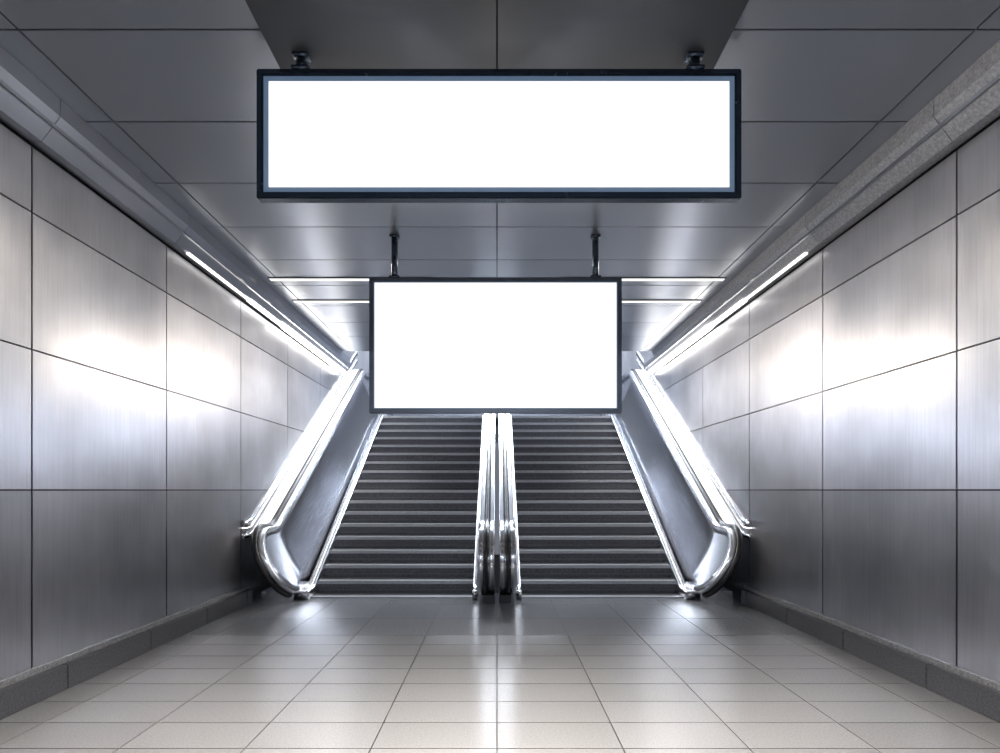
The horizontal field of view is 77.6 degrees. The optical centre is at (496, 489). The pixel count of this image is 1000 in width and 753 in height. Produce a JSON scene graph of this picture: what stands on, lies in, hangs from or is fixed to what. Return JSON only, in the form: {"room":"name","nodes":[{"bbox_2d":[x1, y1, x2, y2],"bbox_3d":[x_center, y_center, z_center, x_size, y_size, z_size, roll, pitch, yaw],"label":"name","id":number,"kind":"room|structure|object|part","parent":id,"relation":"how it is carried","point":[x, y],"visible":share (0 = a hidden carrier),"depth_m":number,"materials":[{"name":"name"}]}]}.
{"room":"metro station","nodes":[
{"label":"metro station","id":0,"kind":"room"},
{"bbox_2d":[0,120,391,679],"bbox_3d":[-3.665,-2.300,7.000,0.250,8.200,28.000,0,0,0],"label":"wall","id":1,"kind":"structure","parent":0,"point":[148,410],"depth_m":5.76,"materials":[{"name":"metal"}]},
{"bbox_2d":[0,586,252,719],"bbox_3d":[-3.494,1.478,0.900,0.089,0.245,15.800,0,0,0],"label":"baseboard","id":2,"kind":"structure","parent":1,"relation":"attached to","point":[22,690],"depth_m":5.50,"materials":[{"name":"stone"}]},
{"bbox_2d":[0,45,349,372],"bbox_3d":[-3.419,-2.796,3.500,0.238,0.323,21.000,0,0,0],"label":"trim","id":3,"kind":"structure","parent":1,"relation":"attached to","point":[28,106],"depth_m":5.58,"materials":[{"name":"metal"}]},
{"bbox_2d":[186,252,347,373],"bbox_3d":[-3.415,-2.620,10.450,0.110,0.040,7.100,0,0,0],"label":"light","id":4,"kind":"object","parent":1,"relation":"attached to","point":[285,328],"visible":1,"depth_m":9.83,"materials":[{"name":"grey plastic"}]},
{"bbox_2d":[394,414,599,417],"bbox_3d":[0.000,-4.050,21.050,6.988,4.488,0.100,0,0,0],"label":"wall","id":5,"kind":"structure","parent":0,"point":[394,414],"depth_m":21.00,"materials":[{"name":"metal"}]},
{"bbox_2d":[495,418,498,442],"bbox_3d":[0.000,-1.700,18.250,7.080,0.200,5.500,0,0,0],"label":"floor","id":6,"kind":"structure","parent":0,"point":[496,419],"depth_m":16.72,"materials":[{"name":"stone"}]},
{"bbox_2d":[0,0,999,350],"bbox_3d":[0.000,-4.680,3.125,7.280,3.440,20.250,0,0,0],"label":"ceiling","id":7,"kind":"structure","parent":0,"point":[171,85],"depth_m":5.33,"materials":[{"name":"metal"}]},
{"bbox_2d":[369,234,621,413],"bbox_3d":[-0.017,-1.926,7.245,2.929,2.069,0.100,0,0,0],"label":"sign","id":8,"kind":"object","parent":7,"relation":"hanging from","point":[438,345],"visible":1,"depth_m":7.21,"materials":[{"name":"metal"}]},
{"bbox_3d":[-0.017,-1.679,7.236,2.839,1.484,0.048,0,0,0],"label":"lit panel","id":9,"kind":"part","parent":8,"relation":"part of","materials":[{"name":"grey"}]},
{"bbox_2d":[267,277,726,280],"bbox_3d":[0.000,-2.953,8.720,6.400,0.015,0.120,0,0,0],"label":"strip light","id":10,"kind":"object","parent":7,"relation":"attached to","point":[270,278],"depth_m":8.67,"materials":[{"name":"white plastic"}]},
{"bbox_2d":[292,300,701,302],"bbox_3d":[0.000,-2.953,9.740,6.400,0.015,0.120,0,0,0],"label":"strip light","id":11,"kind":"object","parent":7,"relation":"attached to","point":[295,301],"depth_m":9.72,"materials":[{"name":"white plastic"}]},
{"bbox_2d":[245,0,748,202],"bbox_3d":[0.013,-2.466,3.710,3.282,0.988,1.420,0,0,0],"label":"sign","id":12,"kind":"object","parent":7,"relation":"hanging from","point":[367,101],"visible":1,"depth_m":4.21,"materials":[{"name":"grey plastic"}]},
{"bbox_3d":[0.013,-2.411,4.236,3.201,0.797,0.048,0,0,0],"label":"lit panel","id":13,"kind":"part","parent":12,"relation":"part of","materials":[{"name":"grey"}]},
{"bbox_3d":[0.013,-2.411,4.240,3.282,0.878,0.080,0,0,0],"label":"frame","id":14,"kind":"part","parent":12,"relation":"part of","materials":[{"name":"black metal"}]},
{"bbox_2d":[0,554,999,752],"bbox_3d":[0.000,1.700,4.250,7.480,0.200,22.500,0,0,0],"label":"floor","id":15,"kind":"structure","parent":0,"point":[312,675],"depth_m":4.92,"materials":[{"name":"tile"}]},
{"bbox_2d":[242,352,495,603],"bbox_3d":[-1.782,-0.934,12.843,3.505,5.067,8.714,0,0,0],"label":"escalator","id":16,"kind":"object","parent":15,"relation":"on","point":[377,505],"visible":0.86,"depth_m":11.02,"materials":[{"name":"metal"}]},
{"bbox_3d":[-3.515,-1.399,12.160,0.040,4.137,7.080,0,0,0],"label":"wall guide rail","id":17,"kind":"part","parent":16,"relation":"part of","materials":[{"name":"metal"}]},
{"bbox_3d":[-3.158,-0.755,12.843,0.594,4.618,8.714,0,0,0],"label":"handrail","id":18,"kind":"part","parent":16,"relation":"part of","materials":[{"name":"metal"}]},
{"bbox_3d":[-3.128,-0.751,12.860,0.514,4.498,8.620,0,0,0],"label":"balustrade panel","id":19,"kind":"part","parent":16,"relation":"part of","materials":[{"name":"metal"}]},
{"bbox_3d":[-0.152,-0.755,12.851,0.235,4.586,8.698,0,0,0],"label":"handrail","id":20,"kind":"part","parent":16,"relation":"part of","materials":[{"name":"metal"}]},
{"bbox_3d":[-0.145,-0.745,12.860,0.210,4.470,8.620,0,0,0],"label":"balustrade","id":21,"kind":"part","parent":16,"relation":"part of","materials":[{"name":"metal"}]},
{"bbox_2d":[498,352,751,603],"bbox_3d":[1.782,-0.934,12.843,3.505,5.067,8.714,0,0,0],"label":"escalator","id":22,"kind":"object","parent":15,"relation":"on","point":[610,505],"visible":0.91,"depth_m":11.02,"materials":[{"name":"metal"}]},
{"bbox_3d":[0.145,-0.745,12.860,0.210,4.470,8.620,0,0,0],"label":"balustrade","id":23,"kind":"part","parent":22,"relation":"part of","materials":[{"name":"metal"}]},
{"bbox_3d":[0.152,-0.755,12.851,0.235,4.586,8.698,0,0,0],"label":"handrail","id":24,"kind":"part","parent":22,"relation":"part of","materials":[{"name":"metal"}]},
{"bbox_3d":[3.128,-0.751,12.860,0.514,4.498,8.620,0,0,0],"label":"balustrade panel","id":25,"kind":"part","parent":22,"relation":"part of","materials":[{"name":"metal"}]},
{"bbox_3d":[3.158,-0.755,12.843,0.594,4.618,8.714,0,0,0],"label":"handrail","id":26,"kind":"part","parent":22,"relation":"part of","materials":[{"name":"metal"}]},
{"bbox_3d":[3.515,-1.399,12.160,0.040,4.137,7.080,0,0,0],"label":"wall guide rail","id":27,"kind":"part","parent":22,"relation":"part of","materials":[{"name":"metal"}]},
{"bbox_2d":[602,116,999,681],"bbox_3d":[3.665,-2.300,7.000,0.250,8.200,28.000,0,0,0],"label":"wall","id":28,"kind":"structure","parent":0,"point":[848,411],"depth_m":5.68,"materials":[{"name":"metal"}]},
{"bbox_2d":[646,252,807,373],"bbox_3d":[3.415,-2.620,10.450,0.110,0.040,7.100,0,0,0],"label":"light","id":29,"kind":"object","parent":28,"relation":"attached to","point":[708,328],"visible":1,"depth_m":9.83,"materials":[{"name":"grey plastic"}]},
{"bbox_2d":[644,40,999,372],"bbox_3d":[3.419,-2.796,3.500,0.238,0.323,21.000,0,0,0],"label":"trim","id":30,"kind":"structure","parent":28,"relation":"attached to","point":[969,103],"depth_m":5.53,"materials":[{"name":"metal"}]},
{"bbox_2d":[741,586,999,722],"bbox_3d":[3.494,1.478,0.900,0.089,0.245,15.800,0,0,0],"label":"baseboard","id":31,"kind":"structure","parent":28,"relation":"attached to","point":[978,693],"depth_m":5.44,"materials":[{"name":"stone"}]}
]}

